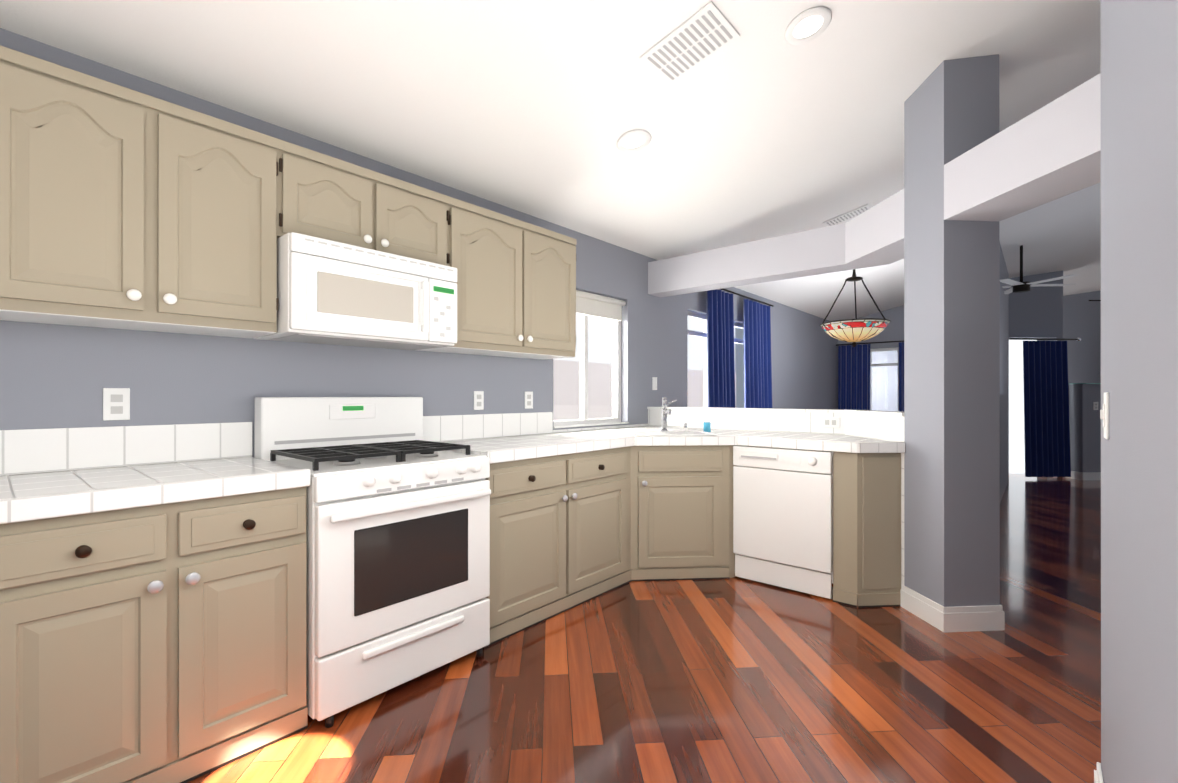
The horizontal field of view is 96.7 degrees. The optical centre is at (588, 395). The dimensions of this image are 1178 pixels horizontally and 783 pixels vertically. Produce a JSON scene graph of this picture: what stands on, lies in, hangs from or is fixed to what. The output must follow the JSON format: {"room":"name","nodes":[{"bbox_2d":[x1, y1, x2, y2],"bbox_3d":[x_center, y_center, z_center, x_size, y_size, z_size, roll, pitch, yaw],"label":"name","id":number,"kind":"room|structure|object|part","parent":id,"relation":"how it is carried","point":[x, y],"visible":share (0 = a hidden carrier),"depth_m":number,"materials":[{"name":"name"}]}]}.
{"room":"kitchen","nodes":[
{"label":"kitchen","id":0,"kind":"room"},
{"bbox_2d":[0,28,837,460],"bbox_3d":[-0.057,-1.100,4.056,0.150,4.600,13.250,0,0,41],"label":"wall","id":1,"kind":"structure","parent":0,"point":[56,376],"depth_m":2.55,"materials":[{"name":"grey paint"}]},
{"bbox_2d":[103,388,129,420],"label":"outlet plates","id":2,"kind":"object","parent":1,"relation":"attached to","point":[116,403],"depth_m":1.95,"materials":[{"name":"white plastic"}]},
{"bbox_2d":[0,45,283,337],"bbox_3d":[-1.612,-0.637,1.888,0.326,0.771,0.784,0,0,41],"label":"upper cabinet","id":3,"kind":"object","parent":1,"relation":"attached to","point":[121,207],"depth_m":1.74,"materials":[{"name":"beige wood"}]},
{"bbox_2d":[0,412,648,475],"bbox_3d":[-1.150,0.192,2.665,0.011,0.151,5.118,0,0,41],"label":"tile backsplash","id":4,"kind":"structure","parent":1,"relation":"attached to","point":[26,451],"depth_m":2.05,"materials":[{"name":"white tile"}]},
{"bbox_2d":[284,141,451,266],"bbox_3d":[-1.097,-0.830,2.483,0.326,0.385,0.790,0,0,41],"label":"upper cabinet","id":5,"kind":"object","parent":1,"relation":"attached to","point":[327,197],"depth_m":2.33,"materials":[{"name":"beige wood"}]},
{"bbox_2d":[254,232,456,349],"bbox_3d":[-1.047,-0.438,2.433,0.468,0.391,0.764,0,0,41],"label":"over-the-range microwave","id":6,"kind":"object","parent":5,"relation":"attached to","point":[330,292],"visible":1,"depth_m":2.23,"materials":[{"name":"white"}]},
{"bbox_2d":[474,391,483,409],"label":"outlet plates","id":7,"kind":"object","parent":1,"relation":"attached to","point":[478,395],"depth_m":3.21,"materials":[{"name":"white plastic"}]},
{"bbox_2d":[418,197,576,359],"bbox_3d":[-0.518,-0.636,3.153,0.326,0.771,0.980,0,0,41],"label":"upper cabinet","id":8,"kind":"object","parent":1,"relation":"attached to","point":[516,282],"depth_m":3.01,"materials":[{"name":"beige wood"}]},
{"bbox_2d":[525,392,532,408],"label":"outlet plates","id":9,"kind":"object","parent":1,"relation":"attached to","point":[528,395],"depth_m":3.53,"materials":[{"name":"white plastic"}]},
{"bbox_2d":[554,313,628,427],"bbox_3d":[-0.009,-0.283,4.087,0.140,1.035,0.880,0,0,41],"label":"kitchen window","id":10,"kind":"structure","parent":1,"relation":"in","point":[585,420],"depth_m":4.15,"materials":[{"name":"white"}]},
{"bbox_2d":[576,290,625,320],"bbox_3d":[0.012,-0.709,4.069,0.048,0.166,0.850,0,0,41],"label":"blinds","id":11,"kind":"object","parent":1,"relation":"attached to","point":[590,304],"visible":0.69,"depth_m":4.16,"materials":[{"name":"white fabric"}]},
{"bbox_2d":[688,311,743,407],"bbox_3d":[1.475,-0.274,5.804,0.140,1.150,1.700,0,0,41],"label":"dining room window","id":12,"kind":"structure","parent":1,"relation":"in","point":[697,334],"depth_m":5.59,"materials":[{"name":"white glass"}]},
{"bbox_2d":[721,288,773,306],"bbox_3d":[1.645,-1.109,5.758,0.020,0.019,1.950,0,0,41],"label":"curtain rod","id":13,"kind":"object","parent":1,"relation":"attached to","point":[722,288],"depth_m":5.88,"materials":[{"name":"grey metal"}]},
{"bbox_2d":[707,289,735,407],"bbox_3d":[1.390,0.038,5.455,0.105,2.265,0.540,0,0,41],"label":"curtain","id":14,"kind":"object","parent":13,"relation":"hanging from","point":[720,353],"visible":0.56,"depth_m":5.43,"materials":[{"name":"blue fabric"}]},
{"bbox_2d":[743,299,771,407],"bbox_3d":[2.005,0.039,6.166,0.105,2.265,0.700,0,0,41],"label":"curtain","id":15,"kind":"object","parent":13,"relation":"hanging from","point":[757,361],"visible":0.6,"depth_m":6.10,"materials":[{"name":"blue fabric"}]},
{"bbox_2d":[0,0,1100,320],"bbox_3d":[4.643,-2.186,2.804,9.400,2.101,17.500,0,0,41],"label":"ceiling","id":16,"kind":"structure","parent":0,"point":[760,128],"depth_m":2.56,"materials":[{"name":"white paint"}]},
{"bbox_2d":[617,129,650,151],"bbox_3d":[0.249,-1.410,2.908,0.191,0.050,0.195,0,0,35],"label":"recessed light","id":17,"kind":"object","parent":16,"relation":"in","point":[633,140],"depth_m":2.90,"materials":[{"name":"white plastic"}]},
{"bbox_2d":[639,1,739,84],"bbox_3d":[0.440,-1.529,2.296,0.353,0.084,0.260,0,0,41],"label":"ceiling vent","id":18,"kind":"object","parent":16,"relation":"in","point":[703,34],"depth_m":2.28,"materials":[{"name":"white metal"}]},
{"bbox_2d":[785,6,831,44],"bbox_3d":[0.958,-1.613,2.290,0.191,0.050,0.195,0,0,35],"label":"recessed light","id":19,"kind":"object","parent":16,"relation":"in","point":[808,25],"depth_m":2.28,"materials":[{"name":"white plastic"}]},
{"bbox_2d":[823,204,870,225],"bbox_3d":[2.179,-1.511,4.417,0.353,0.084,0.160,0,0,41],"label":"ceiling vent","id":20,"kind":"object","parent":16,"relation":"in","point":[853,213],"depth_m":4.40,"materials":[{"name":"white metal"}]},
{"bbox_2d":[819,269,890,346],"bbox_3d":[2.442,-0.970,4.819,0.589,1.057,0.589,0,0,41],"label":"pendant lamp","id":21,"kind":"object","parent":16,"relation":"hanging from","point":[854,278],"depth_m":4.67,"materials":[{"name":"glass"}]},
{"bbox_3d":[2.442,-0.576,4.819,0.571,0.168,0.571,0,0,41],"label":"pendant lamp shade","id":22,"kind":"part","parent":21,"relation":"part of","materials":[{"name":"multicoloured glass"}]},
{"bbox_2d":[648,73,1100,296],"bbox_3d":[1.443,-1.031,2.819,3.737,0.280,1.900,0,0,41],"label":"beam","id":23,"kind":"structure","parent":16,"relation":"attached to","point":[1049,152],"depth_m":2.58,"materials":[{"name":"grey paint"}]},
{"bbox_2d":[1000,245,1080,293],"bbox_3d":[5.008,-1.476,6.116,1.055,0.536,1.097,0,0,41],"label":"ceiling fan","id":24,"kind":"object","parent":16,"relation":"hanging from","point":[1021,286],"visible":0.9,"depth_m":6.04,"materials":[{"name":"grey metal"}]},
{"bbox_2d":[188,473,1100,782],"bbox_3d":[4.643,1.229,2.801,9.400,0.060,17.500,0,0,41],"label":"floor","id":25,"kind":"structure","parent":0,"point":[736,679],"depth_m":2.09,"materials":[{"name":"brown wood"}]},
{"bbox_2d":[0,486,307,782],"bbox_3d":[-1.498,0.753,1.787,0.628,0.890,0.783,0,0,41],"label":"base cabinet","id":26,"kind":"object","parent":25,"relation":"on","point":[158,643],"depth_m":1.55,"materials":[{"name":"beige wood"}]},
{"bbox_2d":[254,397,490,727],"bbox_3d":[-0.942,0.603,2.342,0.710,1.190,0.770,0,0,41],"label":"stove","id":27,"kind":"object","parent":25,"relation":"on","point":[398,552],"visible":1,"depth_m":2.13,"materials":[{"name":"white metal"}]},
{"bbox_2d":[483,446,631,647],"bbox_3d":[-0.340,0.754,3.127,0.628,0.890,1.185,0,0,41],"label":"base cabinet","id":28,"kind":"object","parent":25,"relation":"on","point":[561,525],"depth_m":2.84,"materials":[{"name":"beige wood"}]},
{"bbox_2d":[632,445,735,580],"bbox_3d":[0.576,0.754,3.836,1.085,0.890,1.086,0,0,41],"label":"base cabinet","id":29,"kind":"object","parent":25,"relation":"on","point":[682,496],"depth_m":3.39,"materials":[{"name":"beige wood"}]},
{"bbox_2d":[0,426,904,523],"bbox_3d":[-0.382,0.293,2.001,2.036,0.062,5.117,0,0,41],"label":"countertop","id":30,"kind":"structure","parent":29,"relation":"on","point":[32,496],"depth_m":1.82,"materials":[{"name":"tile"}]},
{"bbox_2d":[661,397,676,430],"bbox_3d":[0.572,0.140,3.812,0.160,0.256,0.183,0,0,41],"label":"faucet","id":31,"kind":"object","parent":30,"relation":"on","point":[665,411],"visible":0.96,"depth_m":3.86,"materials":[{"name":"silver metal"}]},
{"bbox_2d":[630,431,716,435],"bbox_3d":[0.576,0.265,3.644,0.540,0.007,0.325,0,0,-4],"label":"sink","id":32,"kind":"object","parent":30,"relation":"in","point":[663,433],"visible":1,"depth_m":3.66,"materials":[{"name":"white ceramic"}]},
{"bbox_2d":[684,423,687,430],"bbox_3d":[0.719,0.237,3.888,0.027,0.060,0.027,0,0,41],"label":"sponge holder","id":33,"kind":"object","parent":30,"relation":"on","point":[685,426],"visible":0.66,"depth_m":3.88,"materials":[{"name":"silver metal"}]},
{"bbox_2d":[702,418,710,431],"bbox_3d":[0.859,0.217,3.828,0.058,0.101,0.058,0,0,41],"label":"soap dispenser","id":34,"kind":"object","parent":30,"relation":"on","point":[706,426],"visible":0.9,"depth_m":3.81,"materials":[{"name":"blue plastic"}]},
{"bbox_2d":[733,445,832,598],"bbox_3d":[1.318,0.759,3.397,0.606,0.856,0.506,0,0,41],"label":"dishwasher","id":35,"kind":"object","parent":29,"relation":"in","point":[783,517],"visible":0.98,"depth_m":3.21,"materials":[{"name":"white metal"}]},
{"bbox_2d":[833,452,900,607],"bbox_3d":[1.703,0.754,3.133,0.312,0.890,0.496,0,0,41],"label":"base cabinet","id":36,"kind":"object","parent":25,"relation":"on","point":[866,486],"depth_m":2.97,"materials":[{"name":"beige wood"}]},
{"bbox_2d":[904,54,999,606],"bbox_3d":[1.944,-0.426,2.822,0.300,3.250,0.300,0,0,-4],"label":"column","id":37,"kind":"structure","parent":25,"relation":"on","point":[951,418],"depth_m":2.68,"materials":[{"name":"grey paint"}]},
{"bbox_2d":[900,585,1004,631],"bbox_3d":[1.944,1.136,2.821,0.328,0.125,0.328,0,0,-4],"label":"baseboard","id":38,"kind":"structure","parent":37,"relation":"attached to","point":[958,618],"depth_m":2.67,"materials":[{"name":"white wood"}]},
{"bbox_2d":[647,406,903,589],"bbox_3d":[1.245,0.649,3.804,2.147,1.100,0.590,0,0,41],"label":"wall","id":39,"kind":"structure","parent":0,"point":[881,425],"depth_m":3.76,"materials":[{"name":"paint"}]},
{"bbox_2d":[822,417,839,427],"label":"outlet plates","id":40,"kind":"object","parent":39,"relation":"attached to","point":[828,422],"depth_m":3.60,"materials":[{"name":"white plastic"}]},
{"bbox_2d":[838,305,903,348],"bbox_3d":[4.983,-1.097,8.358,2.150,4.600,0.150,0,0,41],"label":"wall","id":41,"kind":"structure","parent":0,"point":[893,330],"depth_m":8.40,"materials":[{"name":"grey paint"}]},
{"bbox_2d":[836,340,903,345],"bbox_3d":[4.831,-0.847,8.258,1.750,0.019,0.020,0,0,41],"label":"curtain rod","id":42,"kind":"object","parent":41,"relation":"attached to","point":[903,340],"depth_m":8.46,"materials":[{"name":"grey metal"}]},
{"bbox_2d":[838,344,869,409],"bbox_3d":[4.374,0.171,8.646,0.490,2.005,0.105,0,0,41],"label":"curtain","id":43,"kind":"object","parent":42,"relation":"hanging from","point":[853,377],"visible":0.54,"depth_m":8.65,"materials":[{"name":"blue fabric"}]},
{"bbox_2d":[899,342,903,410],"bbox_3d":[5.119,0.170,8.002,0.680,2.005,0.105,0,0,41],"label":"curtain","id":44,"kind":"object","parent":42,"relation":"hanging from","point":[901,376],"visible":0.12,"depth_m":8.23,"materials":[{"name":"blue fabric"}]},
{"bbox_2d":[870,347,898,410],"bbox_3d":[4.954,-0.232,8.362,1.100,1.070,0.140,0,0,41],"label":"dining room window","id":45,"kind":"structure","parent":41,"relation":"in","point":[889,364],"depth_m":8.50,"materials":[{"name":"white glass"}]},
{"bbox_2d":[870,271,1100,471],"bbox_3d":[8.426,-1.097,8.680,6.500,4.600,2.330,0,0,-4],"label":"wall","id":46,"kind":"structure","parent":0,"point":[1045,312],"depth_m":7.68,"materials":[{"name":"grey paint"}]},
{"bbox_2d":[1009,338,1080,340],"bbox_3d":[6.558,-0.807,7.536,1.108,0.056,0.056,0,0,-4],"label":"curtain rod","id":47,"kind":"object","parent":46,"relation":"attached to","point":[1077,339],"depth_m":7.52,"materials":[{"name":"grey metal"}]},
{"bbox_2d":[1023,341,1070,476],"bbox_3d":[6.589,0.192,7.535,0.670,1.960,0.111,0,0,-4],"label":"curtain","id":48,"kind":"object","parent":47,"relation":"hanging from","point":[1046,413],"visible":1,"depth_m":7.54,"materials":[{"name":"blue fabric"}]},
{"bbox_2d":[1064,471,1100,479],"bbox_3d":[8.201,1.147,7.626,3.673,0.110,3.277,0,0,41],"label":"baseboard","id":49,"kind":"structure","parent":46,"relation":"attached to","point":[1086,475],"depth_m":7.41,"materials":[{"name":"white"}]},
{"bbox_2d":[1068,383,1100,383],"bbox_3d":[8.805,0.240,7.745,3.676,0.825,0.490,0,0,-4],"label":"niche shelf","id":50,"kind":"object","parent":46,"relation":"attached to","point":[1084,383],"visible":0.07,"depth_m":7.38,"materials":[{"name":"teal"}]},
{"bbox_2d":[999,241,1008,501],"bbox_3d":[4.195,-1.099,5.503,0.150,4.600,5.200,0,0,41],"label":"wall","id":51,"kind":"structure","parent":0,"point":[1004,380],"depth_m":6.54,"materials":[{"name":"grey paint"}]},
{"bbox_2d":[1100,0,1177,782],"bbox_3d":[-0.380,-1.104,-0.753,0.150,4.600,5.550,0,0,41],"label":"wall","id":52,"kind":"structure","parent":0,"point":[1139,373],"depth_m":0.76,"materials":[{"name":"grey paint"}]},
{"bbox_2d":[1094,762,1103,782],"bbox_3d":[-0.292,1.134,-0.643,0.164,0.125,5.634,0,0,41],"label":"baseboard","id":53,"kind":"structure","parent":52,"relation":"attached to","point":[1098,777],"depth_m":1.50,"materials":[{"name":"white wood"}]},
{"bbox_2d":[1093,392,1108,439],"label":"outlet plates","id":54,"kind":"object","parent":52,"relation":"attached to","point":[1104,414],"depth_m":1.35,"materials":[{"name":"white plastic"}]},
{"label":"outside","id":55,"kind":"structure","parent":0,"visible":0},
{"bbox_2d":[554,313,735,420],"bbox_3d":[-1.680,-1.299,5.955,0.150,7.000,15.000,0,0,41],"label":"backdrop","id":56,"kind":"structure","parent":55,"point":[606,405],"depth_m":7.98,"materials":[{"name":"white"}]},
{"bbox_2d":[1009,340,1036,472],"bbox_3d":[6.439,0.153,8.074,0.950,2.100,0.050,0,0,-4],"label":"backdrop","id":57,"kind":"structure","parent":55,"point":[1016,431],"depth_m":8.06,"materials":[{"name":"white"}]}
]}

